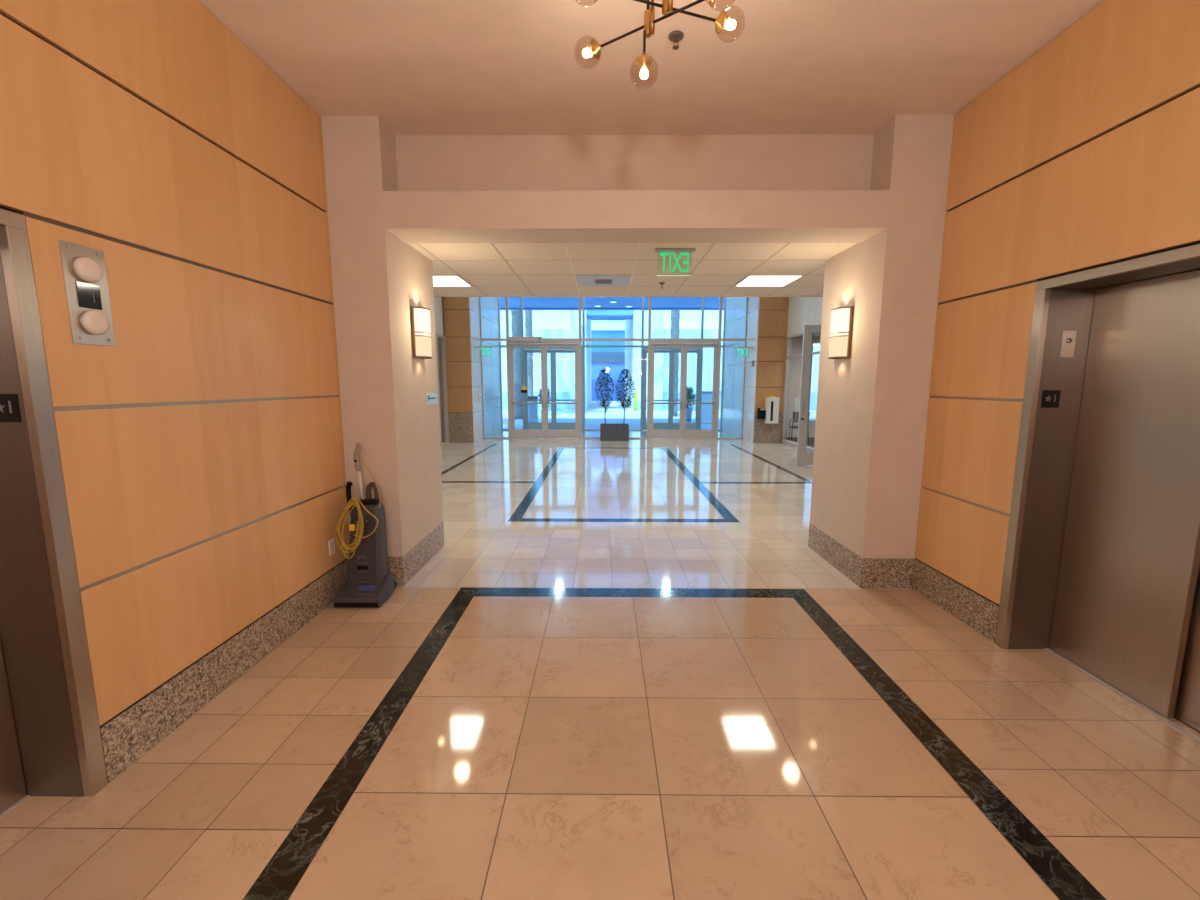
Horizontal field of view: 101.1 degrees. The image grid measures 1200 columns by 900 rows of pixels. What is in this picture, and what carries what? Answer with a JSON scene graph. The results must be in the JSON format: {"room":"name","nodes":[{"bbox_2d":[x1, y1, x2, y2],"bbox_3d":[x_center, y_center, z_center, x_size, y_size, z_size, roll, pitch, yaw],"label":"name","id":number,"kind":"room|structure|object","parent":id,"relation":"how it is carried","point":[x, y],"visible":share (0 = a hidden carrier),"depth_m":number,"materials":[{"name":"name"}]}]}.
{"room":"lobby","nodes":[
{"label":"lobby","id":0,"kind":"room"},
{"bbox_2d":[0,0,349,727],"bbox_3d":[-2.219,-0.292,0.785,0.420,3.598,8.000,0,8,0],"label":"wall","id":1,"kind":"structure","parent":0,"point":[202,458],"depth_m":2.32,"materials":[{"name":"brown wood"}]},
{"bbox_2d":[0,641,26,813],"bbox_3d":[-2.273,0.345,1.488,0.033,2.132,0.637,0,8,0],"label":"door","id":2,"kind":"structure","parent":1,"relation":"in","point":[12,783],"depth_m":1.88,"materials":[{"name":"metal"}]},
{"bbox_2d":[0,209,107,817],"bbox_3d":[-2.155,0.355,1.247,0.304,2.192,1.243,0,8,0],"label":"trim","id":3,"kind":"structure","parent":1,"relation":"attached to","point":[43,638],"depth_m":1.83,"materials":[{"name":"metal"}]},
{"bbox_2d":[0,394,21,421],"bbox_3d":[-2.098,-0.147,1.741,0.100,0.100,0.005,0,8,0],"label":"plaque","id":4,"kind":"object","parent":3,"relation":"attached to","point":[9,403],"visible":1,"depth_m":1.74,"materials":[{"name":"black plastic"}]},
{"bbox_2d":[58,240,115,346],"bbox_3d":[-1.983,-0.601,1.930,0.036,0.376,0.164,0,8,0],"label":"lantern","id":5,"kind":"object","parent":1,"relation":"attached to","point":[83,268],"visible":1,"depth_m":1.91,"materials":[{"name":"metal"}]},
{"bbox_2d":[100,559,347,782],"bbox_3d":[-2.008,1.106,2.981,0.029,0.240,1.987,0,8,0],"label":"baseboard","id":6,"kind":"structure","parent":1,"relation":"attached to","point":[126,738],"depth_m":2.51,"materials":[{"name":"brown stone"}]},
{"bbox_2d":[328,538,334,555],"bbox_3d":[-1.985,0.716,3.659,0.008,0.116,0.072,0,8,0],"label":"power outlet","id":7,"kind":"object","parent":1,"relation":"attached to","point":[331,542],"visible":1,"depth_m":3.65,"materials":[{"name":"white plastic"}]},
{"bbox_2d":[321,116,442,555],"bbox_3d":[-1.988,-0.758,4.245,0.835,3.598,1.016,0,8,0],"label":"wall","id":8,"kind":"structure","parent":0,"point":[377,276],"depth_m":3.77,"materials":[{"name":"beige paint"}]},
{"bbox_2d":[387,556,403,585],"bbox_3d":[-1.781,0.971,3.972,0.408,0.244,0.022,0,8,0],"label":"baseboard","id":9,"kind":"structure","parent":8,"relation":"attached to","point":[395,563],"depth_m":3.96,"materials":[{"name":"brown stone"}]},
{"bbox_2d":[410,306,431,358],"bbox_3d":[-1.514,-1.001,4.246,0.113,0.416,0.268,0,8,0],"label":"wall sconce","id":10,"kind":"object","parent":8,"relation":"attached to","point":[420,316],"visible":1,"depth_m":4.15,"materials":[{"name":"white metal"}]},
{"bbox_2d":[402,521,444,585],"bbox_3d":[-1.582,0.904,4.466,0.022,0.244,1.016,0,8,0],"label":"baseboard","id":11,"kind":"structure","parent":8,"relation":"attached to","point":[422,552],"depth_m":4.38,"materials":[{"name":"brown stone"}]},
{"bbox_2d":[425,392,437,405],"bbox_3d":[-1.565,-0.476,4.590,0.008,0.116,0.310,0,8,0],"label":"room sign","id":12,"kind":"object","parent":8,"relation":"attached to","point":[430,398],"visible":1,"depth_m":4.58,"materials":[{"name":"metal"}]},
{"bbox_2d":[434,297,448,412],"bbox_3d":[-4.267,-2.765,9.373,0.150,6.200,9.750,0,8,0],"label":"wall","id":13,"kind":"structure","parent":0,"point":[438,301],"depth_m":12.82,"materials":[{"name":"white paint"}]},
{"bbox_2d":[438,338,444,443],"bbox_3d":[-4.205,-1.541,13.034,0.105,2.775,0.530,0,8,0],"label":"door","id":14,"kind":"structure","parent":13,"relation":"in","point":[439,339],"depth_m":13.14,"materials":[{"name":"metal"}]},
{"bbox_2d":[436,334,448,445],"bbox_3d":[-4.202,-1.573,13.030,0.130,2.860,0.680,0,8,0],"label":"trim","id":15,"kind":"structure","parent":13,"relation":"attached to","point":[441,337],"depth_m":13.21,"materials":[{"name":"metal"}]},
{"bbox_2d":[443,297,500,442],"bbox_3d":[-3.787,-3.536,15.099,0.720,6.200,3.888,0,8,0],"label":"wall","id":16,"kind":"structure","parent":0,"point":[461,314],"depth_m":13.52,"materials":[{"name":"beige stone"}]},
{"bbox_2d":[474,347,491,355],"bbox_3d":[-3.195,-2.679,13.509,0.488,0.274,0.040,0,8,0],"label":"exit sign","id":17,"kind":"object","parent":16,"relation":"attached to","point":[474,347],"visible":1,"depth_m":13.49,"materials":[{"name":"plastic"}]},
{"bbox_2d":[480,340,509,438],"bbox_3d":[-3.046,-1.760,14.419,0.778,2.856,0.110,0,8,0],"label":"window","id":18,"kind":"structure","parent":16,"relation":"in","point":[481,341],"depth_m":14.41,"materials":[{"name":"metal"}]},
{"bbox_2d":[479,297,506,339],"bbox_3d":[-3.042,-4.830,14.005,0.778,3.336,0.110,0,8,0],"label":"window","id":19,"kind":"structure","parent":18,"relation":"on","point":[480,307],"depth_m":14.14,"materials":[{"name":"metal"}]},
{"bbox_2d":[499,346,523,429],"bbox_3d":[-3.026,-2.107,16.995,0.778,2.856,0.110,0,8,0],"label":"window","id":20,"kind":"structure","parent":16,"relation":"in","point":[500,347],"depth_m":16.95,"materials":[{"name":"metal"}]},
{"bbox_2d":[498,297,521,345],"bbox_3d":[-3.022,-5.177,16.581,0.778,3.336,0.110,0,8,0],"label":"window","id":21,"kind":"structure","parent":20,"relation":"on","point":[498,297],"depth_m":16.63,"materials":[{"name":"metal"}]},
{"bbox_2d":[0,430,1199,899],"bbox_3d":[0.352,0.678,7.076,9.340,0.001,20.650,0,8,0],"label":"floor","id":22,"kind":"structure","parent":0,"point":[631,669],"depth_m":2.26,"materials":[{"name":"beige tile"}]},
{"bbox_2d":[334,442,396,607],"bbox_3d":[-1.758,0.539,3.673,0.335,1.178,0.372,0,8,0],"label":"vacuum cleaner","id":23,"kind":"object","parent":22,"relation":"on","point":[368,584],"visible":1,"depth_m":3.68,"materials":[{"name":"grey plastic"}]},
{"bbox_2d":[507,340,579,438],"bbox_3d":[-1.616,-1.755,14.408,2.078,2.859,0.140,0,8,0],"label":"trim","id":24,"kind":"structure","parent":22,"relation":"on","point":[544,341],"depth_m":14.26,"materials":[{"name":"metal"}]},
{"bbox_2d":[507,337,542,341],"bbox_3d":[-2.146,-3.162,14.096,1.000,0.130,0.114,0,8,0],"label":"operator","id":25,"kind":"object","parent":24,"relation":"attached to","point":[509,339],"visible":1,"depth_m":14.04,"materials":[{"name":"metal"}]},
{"bbox_2d":[510,344,544,437],"bbox_3d":[-2.106,-1.699,14.382,0.972,2.738,0.118,0,8,0],"label":"door","id":26,"kind":"structure","parent":24,"relation":"attached to","point":[516,433],"depth_m":14.41,"materials":[{"name":"metal"}]},
{"bbox_2d":[506,297,579,339],"bbox_3d":[-1.613,-4.827,13.994,2.078,3.336,0.110,0,8,0],"label":"window","id":27,"kind":"structure","parent":24,"relation":"on","point":[506,297],"depth_m":14.14,"materials":[{"name":"metal"}]},
{"bbox_2d":[544,344,577,437],"bbox_3d":[-1.128,-1.697,14.374,0.972,2.738,0.118,0,8,0],"label":"door","id":28,"kind":"structure","parent":24,"relation":"attached to","point":[549,433],"depth_m":14.41,"materials":[{"name":"metal"}]},
{"bbox_2d":[522,346,583,430],"bbox_3d":[-1.596,-2.102,16.985,2.078,2.859,0.140,0,8,0],"label":"trim","id":29,"kind":"structure","parent":22,"relation":"on","point":[582,347],"depth_m":16.84,"materials":[{"name":"metal"}]},
{"bbox_2d":[524,350,553,428],"bbox_3d":[-2.085,-2.046,16.959,0.972,2.738,0.118,0,8,0],"label":"door","id":30,"kind":"structure","parent":29,"relation":"attached to","point":[529,425],"depth_m":16.99,"materials":[{"name":"metal"}]},
{"bbox_2d":[521,297,583,345],"bbox_3d":[-1.592,-5.174,16.570,2.078,3.336,0.110,0,8,0],"label":"window","id":31,"kind":"structure","parent":29,"relation":"on","point":[521,297],"depth_m":16.61,"materials":[{"name":"metal"}]},
{"bbox_2d":[553,350,581,429],"bbox_3d":[-1.107,-2.044,16.951,0.972,2.738,0.118,0,8,0],"label":"door","id":32,"kind":"structure","parent":29,"relation":"attached to","point":[556,425],"depth_m":16.96,"materials":[{"name":"metal"}]},
{"bbox_2d":[584,346,642,430],"bbox_3d":[0.442,-2.099,16.969,1.993,2.856,0.110,0,8,0],"label":"window","id":33,"kind":"structure","parent":22,"relation":"on","point":[641,347],"depth_m":16.84,"materials":[{"name":"metal"}]},
{"bbox_2d":[583,297,642,345],"bbox_3d":[0.445,-5.169,16.555,1.993,3.336,0.110,0,8,0],"label":"window","id":34,"kind":"structure","parent":33,"relation":"on","point":[583,297],"depth_m":16.69,"materials":[{"name":"metal"}]},
{"bbox_2d":[600,424,628,440],"bbox_3d":[0.414,-0.514,14.196,0.810,0.460,0.400,0,8,0],"label":"planter box","id":35,"kind":"object","parent":22,"relation":"on","point":[608,432],"visible":1,"depth_m":14.00,"materials":[{"name":"grey stone"}]},
{"bbox_2d":[594,368,613,423],"bbox_3d":[0.121,-1.526,14.072,0.587,1.581,0.583,0,8,0],"label":"potted tree","id":36,"kind":"object","parent":35,"relation":"on","point":[605,404],"visible":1,"depth_m":14.00,"materials":[{"name":"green plant"}]},
{"bbox_2d":[615,369,635,423],"bbox_3d":[0.716,-1.523,14.054,0.585,1.581,0.551,7,10,42],"label":"potted tree","id":37,"kind":"object","parent":35,"relation":"on","point":[625,402],"visible":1,"depth_m":14.00,"materials":[{"name":"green plant"}]},
{"bbox_2d":[580,340,649,438],"bbox_3d":[0.421,-1.752,14.392,1.993,2.856,0.110,0,8,0],"label":"window","id":38,"kind":"structure","parent":22,"relation":"on","point":[581,437],"depth_m":14.39,"materials":[{"name":"metal"}]},
{"bbox_2d":[580,297,649,339],"bbox_3d":[0.425,-4.822,13.978,1.993,3.336,0.110,0,8,0],"label":"window","id":39,"kind":"structure","parent":38,"relation":"on","point":[648,338],"depth_m":14.14,"materials":[{"name":"metal"}]},
{"bbox_2d":[641,346,701,430],"bbox_3d":[2.444,-2.093,16.954,2.008,2.859,0.140,0,8,0],"label":"trim","id":40,"kind":"structure","parent":22,"relation":"on","point":[644,347],"depth_m":16.81,"materials":[{"name":"metal"}]},
{"bbox_2d":[643,350,671,429],"bbox_3d":[1.972,-2.037,16.928,0.937,2.738,0.118,0,8,0],"label":"door","id":41,"kind":"structure","parent":40,"relation":"attached to","point":[656,426],"depth_m":16.95,"materials":[{"name":"metal"}]},
{"bbox_2d":[643,297,702,345],"bbox_3d":[2.448,-5.165,16.540,2.008,3.336,0.110,0,8,0],"label":"window","id":42,"kind":"structure","parent":40,"relation":"on","point":[643,297],"depth_m":16.62,"materials":[{"name":"metal"}]},
{"bbox_2d":[670,350,699,429],"bbox_3d":[2.915,-2.035,16.920,0.937,2.738,0.118,0,8,0],"label":"door","id":43,"kind":"structure","parent":40,"relation":"attached to","point":[674,426],"depth_m":16.94,"materials":[{"name":"metal"}]},
{"bbox_2d":[648,340,719,438],"bbox_3d":[2.424,-1.746,14.377,2.008,2.859,0.140,0,8,0],"label":"trim","id":44,"kind":"structure","parent":22,"relation":"on","point":[717,342],"depth_m":14.20,"materials":[{"name":"metal"}]},
{"bbox_2d":[650,344,683,438],"bbox_3d":[1.952,-1.690,14.351,0.937,2.738,0.118,0,8,0],"label":"door","id":45,"kind":"structure","parent":44,"relation":"attached to","point":[654,434],"depth_m":14.39,"materials":[{"name":"metal"}]},
{"bbox_2d":[650,297,720,339],"bbox_3d":[2.427,-4.818,13.963,2.008,3.336,0.110,0,8,0],"label":"window","id":46,"kind":"structure","parent":44,"relation":"on","point":[719,320],"depth_m":14.12,"materials":[{"name":"metal"}]},
{"bbox_2d":[682,344,716,438],"bbox_3d":[2.895,-1.688,14.344,0.937,2.738,0.118,0,8,0],"label":"door","id":47,"kind":"structure","parent":44,"relation":"attached to","point":[686,434],"depth_m":14.39,"materials":[{"name":"metal"}]},
{"bbox_2d":[500,297,723,309],"bbox_3d":[0.156,-5.901,18.678,28.000,0.660,3.800,0,8,0],"label":"ceiling","id":48,"kind":"structure","parent":0,"point":[529,303],"depth_m":19.23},
{"bbox_2d":[408,243,856,296],"bbox_3d":[0.346,-3.597,4.976,9.340,3.565,2.500,0,8,0],"label":"ceiling","id":49,"kind":"structure","parent":0,"point":[492,269],"depth_m":4.85,"materials":[{"name":"tile"}]},
{"bbox_2d":[433,275,472,286],"bbox_3d":[-1.782,-1.877,5.492,0.582,0.009,0.580,0,8,0],"label":"recessed light","id":50,"kind":"object","parent":49,"relation":"in","point":[438,280],"visible":0.51,"depth_m":5.50,"materials":[{"name":"white plastic"}]},
{"bbox_2d":[576,275,630,285],"bbox_3d":[0.035,-1.871,5.478,0.576,0.013,0.576,0,8,0],"label":"ceiling vent","id":51,"kind":"object","parent":49,"relation":"in","point":[583,280],"visible":1,"depth_m":5.43,"materials":[{"name":"metal"}]},
{"bbox_2d":[654,248,695,275],"bbox_3d":[0.636,-1.597,4.210,0.340,0.216,0.080,0,8,0],"label":"exit sign","id":52,"kind":"object","parent":49,"relation":"hanging from","point":[663,252],"visible":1,"depth_m":4.21,"materials":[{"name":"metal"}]},
{"bbox_2d":[734,275,803,286],"bbox_3d":[1.851,-1.869,5.464,0.582,0.009,0.580,0,8,0],"label":"recessed light","id":53,"kind":"object","parent":49,"relation":"in","point":[750,280],"visible":1,"depth_m":5.43,"materials":[{"name":"white plastic"}]},
{"bbox_2d":[383,134,889,242],"bbox_3d":[0.257,-2.067,3.730,3.658,0.861,0.381,0,8,0],"label":"wall","id":54,"kind":"structure","parent":0,"point":[452,188],"depth_m":3.78,"materials":[{"name":"beige paint"}]},
{"bbox_2d":[198,0,1103,135],"bbox_3d":[0.229,-1.978,0.145,5.378,0.120,7.520,0,8,0],"label":"ceiling","id":55,"kind":"structure","parent":0,"point":[422,67],"depth_m":2.90,"materials":[{"name":"paint"}]},
{"bbox_2d":[574,0,744,89],"bbox_3d":[0.249,-1.861,2.077,0.740,0.627,0.493,0,8,0],"label":"chandelier","id":56,"kind":"object","parent":55,"relation":"hanging from","point":[644,60],"visible":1,"depth_m":2.08,"materials":[{"name":"gold metal"}]},
{"bbox_2d":[668,31,683,49],"bbox_3d":[0.415,-2.231,2.702,0.084,0.060,0.084,0,8,0],"label":"sprinkler","id":57,"kind":"object","parent":55,"relation":"attached to","point":[674,36],"visible":1,"depth_m":2.69,"materials":[{"name":"metal"}]},
{"bbox_2d":[503,401,815,428],"bbox_3d":[0.498,-6.793,63.283,120.000,0.190,92.750,0,8,0],"label":"ground","id":58,"kind":"structure","parent":0,"point":[594,415],"depth_m":23.82,"materials":[{"name":"concrete"}]},
{"bbox_2d":[511,310,522,418],"bbox_3d":[-3.762,-10.124,21.672,5.200,17.501,5.200,0,8,0],"label":"palm tree","id":59,"kind":"object","parent":58,"relation":"on","point":[516,314],"visible":0.16,"depth_m":22.34,"materials":[{"name":"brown plant"}]},
{"bbox_2d":[525,310,533,395],"bbox_3d":[-3.970,-10.851,27.025,5.200,17.512,5.200,0,8,0],"label":"palm tree","id":60,"kind":"object","parent":58,"relation":"on","point":[528,313],"visible":0.12,"depth_m":27.62,"materials":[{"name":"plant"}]},
{"bbox_2d":[528,396,537,422],"bbox_3d":[-2.669,-1.550,19.388,0.440,1.120,0.440,0,8,0],"label":"litter bin","id":61,"kind":"object","parent":58,"relation":"on","point":[532,408],"visible":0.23,"depth_m":19.20,"materials":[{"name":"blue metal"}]},
{"bbox_2d":[538,389,550,419],"bbox_3d":[-2.242,-1.904,20.138,0.588,1.622,0.550,0,8,0],"label":"potted shrub","id":62,"kind":"object","parent":58,"relation":"on","point":[540,392],"visible":0.25,"depth_m":20.08,"materials":[{"name":"green plant"}]},
{"bbox_2d":[501,310,590,410],"bbox_3d":[-9.240,-7.259,35.220,16.950,8.210,12.400,0,8,0],"label":"building","id":63,"kind":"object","parent":58,"relation":"on","point":[565,362],"visible":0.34,"depth_m":30.00,"materials":[{"name":"paint"}]},
{"bbox_2d":[587,310,632,318],"bbox_3d":[0.600,-9.647,30.001,2.770,3.100,1.950,0,8,0],"label":"footbridge","id":64,"kind":"object","parent":63,"relation":"attached to","point":[591,314],"visible":0.12,"depth_m":29.24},
{"bbox_2d":[591,319,624,400],"bbox_3d":[0.672,-8.968,46.111,5.800,8.710,2.200,0,8,0],"label":"building","id":65,"kind":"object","parent":58,"relation":"on","point":[611,359],"visible":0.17,"depth_m":45.16,"materials":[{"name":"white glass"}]},
{"bbox_2d":[634,391,636,410],"bbox_3d":[2.088,-2.879,29.060,0.200,1.180,0.197,0,8,0],"label":"bollard","id":66,"kind":"object","parent":58,"relation":"on","point":[635,392],"visible":0.97,"depth_m":28.97,"materials":[{"name":"yellow paint"}]},
{"bbox_2d":[670,310,679,416],"bbox_3d":[3.652,-10.386,23.394,5.200,17.578,5.200,0,8,0],"label":"palm tree","id":67,"kind":"object","parent":58,"relation":"on","point":[675,314],"visible":0.1,"depth_m":24.00,"materials":[{"name":"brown plant"}]},
{"bbox_2d":[686,385,695,421],"bbox_3d":[3.809,-2.003,21.110,0.622,1.573,0.606,0,8,0],"label":"potted shrub","id":68,"kind":"object","parent":58,"relation":"on","point":[689,395],"visible":0.71,"depth_m":21.00,"materials":[{"name":"green plant"}]},
{"bbox_2d":[686,407,692,421],"bbox_3d":[3.785,-1.519,21.158,0.364,0.600,0.364,0,8,0],"label":"pot","id":69,"kind":"object","parent":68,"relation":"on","point":[689,410],"depth_m":21.03,"materials":[{"name":"blue metal"}]},
{"bbox_2d":[701,391,720,422],"bbox_3d":[4.511,-1.784,20.511,0.840,1.300,0.720,0,8,0],"label":"cabinet","id":70,"kind":"object","parent":58,"relation":"on","point":[706,409],"visible":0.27,"depth_m":20.22,"materials":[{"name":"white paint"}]},
{"bbox_2d":[625,310,819,410],"bbox_3d":[11.160,-7.238,35.242,18.250,8.210,12.040,0,8,0],"label":"building","id":71,"kind":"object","parent":58,"relation":"on","point":[633,326],"visible":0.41,"depth_m":29.84,"materials":[{"name":"paint"}]},
{"bbox_2d":[722,297,788,442],"bbox_3d":[4.593,-3.518,15.035,0.800,6.200,3.888,0,8,0],"label":"wall","id":72,"kind":"structure","parent":0,"point":[767,322],"depth_m":13.48,"materials":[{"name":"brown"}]},
{"bbox_2d":[700,346,723,430],"bbox_3d":[3.827,-2.092,16.943,0.753,2.856,0.110,0,8,0],"label":"window","id":73,"kind":"structure","parent":72,"relation":"in","point":[720,429],"depth_m":16.91,"materials":[{"name":"metal"}]},
{"bbox_2d":[702,297,725,345],"bbox_3d":[3.830,-5.162,16.529,0.753,3.336,0.110,0,8,0],"label":"window","id":74,"kind":"structure","parent":73,"relation":"on","point":[703,297],"depth_m":16.58,"materials":[{"name":"metal"}]},
{"bbox_2d":[717,340,745,438],"bbox_3d":[3.806,-1.744,14.366,0.753,2.856,0.110,0,8,0],"label":"window","id":75,"kind":"structure","parent":72,"relation":"in","point":[744,357],"depth_m":14.35,"materials":[{"name":"metal"}]},
{"bbox_2d":[720,297,747,339],"bbox_3d":[3.810,-4.815,13.952,0.753,3.336,0.110,0,8,0],"label":"window","id":76,"kind":"structure","parent":75,"relation":"on","point":[746,305],"depth_m":14.09,"materials":[{"name":"metal"}]},
{"bbox_2d":[736,347,753,355],"bbox_3d":[3.940,-2.663,13.454,0.473,0.274,0.040,0,8,0],"label":"exit sign","id":77,"kind":"object","parent":72,"relation":"attached to","point":[738,348],"visible":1,"depth_m":13.44,"materials":[{"name":"plastic"}]},
{"bbox_2d":[757,408,765,418],"bbox_3d":[4.364,-0.986,13.358,0.190,0.290,0.120,0,8,0],"label":"holder","id":78,"kind":"object","parent":72,"relation":"attached to","point":[761,412],"visible":1,"depth_m":13.31,"materials":[{"name":"black plastic"}]},
{"bbox_2d":[764,396,778,423],"bbox_3d":[4.634,-1.084,13.318,0.330,0.745,0.161,0,8,0],"label":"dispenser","id":79,"kind":"object","parent":72,"relation":"attached to","point":[771,403],"visible":1,"depth_m":13.25,"materials":[{"name":"white plastic"}]},
{"bbox_2d":[787,437,814,447],"bbox_3d":[7.675,0.241,10.466,5.210,0.018,9.200,0,8,0],"label":"floor","id":80,"kind":"structure","parent":0,"point":[794,439],"depth_m":14.20,"materials":[{"name":"carpet"}]},
{"bbox_2d":[788,412,809,442],"bbox_3d":[5.391,-0.591,13.362,0.473,0.851,0.536,4,9,29],"label":"chair","id":81,"kind":"object","parent":80,"relation":"on","point":[795,418],"visible":0.57,"depth_m":13.55,"materials":[{"name":"grey metal"}]},
{"bbox_2d":[782,336,820,436],"bbox_3d":[7.453,-1.877,14.864,5.730,3.000,0.120,0,8,0],"label":"wall","id":82,"kind":"structure","parent":0,"point":[797,342],"depth_m":14.81,"materials":[{"name":"white paint"}]},
{"bbox_2d":[787,297,822,335],"bbox_3d":[5.003,-2.676,8.792,0.120,6.200,8.720,0,8,0],"label":"wall","id":83,"kind":"structure","parent":0,"point":[802,311],"depth_m":12.13,"materials":[{"name":"white paint"}]},
{"bbox_2d":[782,333,802,447],"bbox_3d":[5.030,-1.511,12.652,0.120,2.860,1.360,0,8,0],"label":"door frame","id":84,"kind":"structure","parent":83,"relation":"in","point":[789,356],"depth_m":13.24,"materials":[{"name":"metal"}]},
{"bbox_2d":[796,325,820,464],"bbox_3d":[4.416,-1.039,9.596,1.020,2.720,0.118,0,8,0],"label":"door","id":85,"kind":"structure","parent":83,"relation":"in","point":[803,457],"depth_m":9.61,"materials":[{"name":"metal"}]},
{"bbox_2d":[806,331,819,451],"bbox_3d":[5.020,-1.333,11.334,0.120,2.860,1.300,0,8,0],"label":"window","id":86,"kind":"structure","parent":83,"relation":"in","point":[808,449],"depth_m":11.87,"materials":[{"name":"glass"}]},
{"bbox_2d":[810,114,954,565],"bbox_3d":[2.505,-0.748,4.210,0.837,3.598,1.016,0,8,0],"label":"wall","id":87,"kind":"structure","parent":0,"point":[872,407],"depth_m":3.79,"materials":[{"name":"beige paint"}]},
{"bbox_2d":[808,523,861,586],"bbox_3d":[2.094,0.913,4.438,0.022,0.244,1.016,0,8,0],"label":"baseboard","id":88,"kind":"structure","parent":87,"relation":"attached to","point":[839,556],"depth_m":4.35,"materials":[{"name":"brown stone"}]},
{"bbox_2d":[828,306,853,358],"bbox_3d":[2.031,-0.993,4.219,0.113,0.416,0.268,0,8,0],"label":"wall sconce","id":89,"kind":"object","parent":87,"relation":"attached to","point":[840,337],"visible":1,"depth_m":4.13,"materials":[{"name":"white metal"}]},
{"bbox_2d":[860,558,913,587],"bbox_3d":[2.285,0.980,3.941,0.407,0.244,0.022,0,8,0],"label":"baseboard","id":90,"kind":"structure","parent":87,"relation":"attached to","point":[876,572],"depth_m":3.93,"materials":[{"name":"brown stone"}]},
{"bbox_2d":[915,0,1199,732],"bbox_3d":[2.679,-0.281,0.748,0.420,3.598,8.000,0,8,0],"label":"wall","id":91,"kind":"structure","parent":0,"point":[1085,155],"depth_m":2.89,"materials":[{"name":"brown wood"}]},
{"bbox_2d":[912,559,998,642],"bbox_3d":[2.499,1.040,3.510,0.029,0.240,0.849,0,8,0],"label":"baseboard","id":92,"kind":"structure","parent":91,"relation":"attached to","point":[977,612],"depth_m":3.43,"materials":[{"name":"brown stone"}]},
{"bbox_2d":[1041,390,1060,407],"bbox_3d":[2.584,-0.293,2.832,0.100,0.100,0.005,0,8,0],"label":"plaque","id":93,"kind":"object","parent":91,"relation":"attached to","point":[1050,398],"visible":1,"depth_m":2.83,"materials":[{"name":"black plastic"}]},
{"bbox_2d":[995,244,1199,743],"bbox_3d":[2.627,0.223,2.270,0.304,2.192,1.381,0,8,0],"label":"trim","id":94,"kind":"structure","parent":91,"relation":"attached to","point":[1047,436],"depth_m":2.87,"materials":[{"name":"metal"}]},
{"bbox_2d":[1059,331,1076,357],"bbox_3d":[2.645,-0.597,2.786,0.076,0.150,0.015,0,8,0],"label":"switch","id":95,"kind":"object","parent":94,"relation":"attached to","point":[1068,337],"visible":1,"depth_m":2.79,"materials":[{"name":"metal"}]},
{"bbox_2d":[1049,269,1199,717],"bbox_3d":[2.773,0.204,2.575,0.033,2.132,0.642,0,8,0],"label":"door","id":96,"kind":"structure","parent":91,"relation":"in","point":[1130,562],"depth_m":2.53,"materials":[{"name":"metal"}]},
{"bbox_2d":[1174,565,1199,730],"bbox_3d":[2.817,0.286,1.971,0.030,2.132,0.646,0,8,0],"label":"door","id":97,"kind":"structure","parent":91,"relation":"in","point":[1187,708],"depth_m":2.34,"materials":[{"name":"metal"}]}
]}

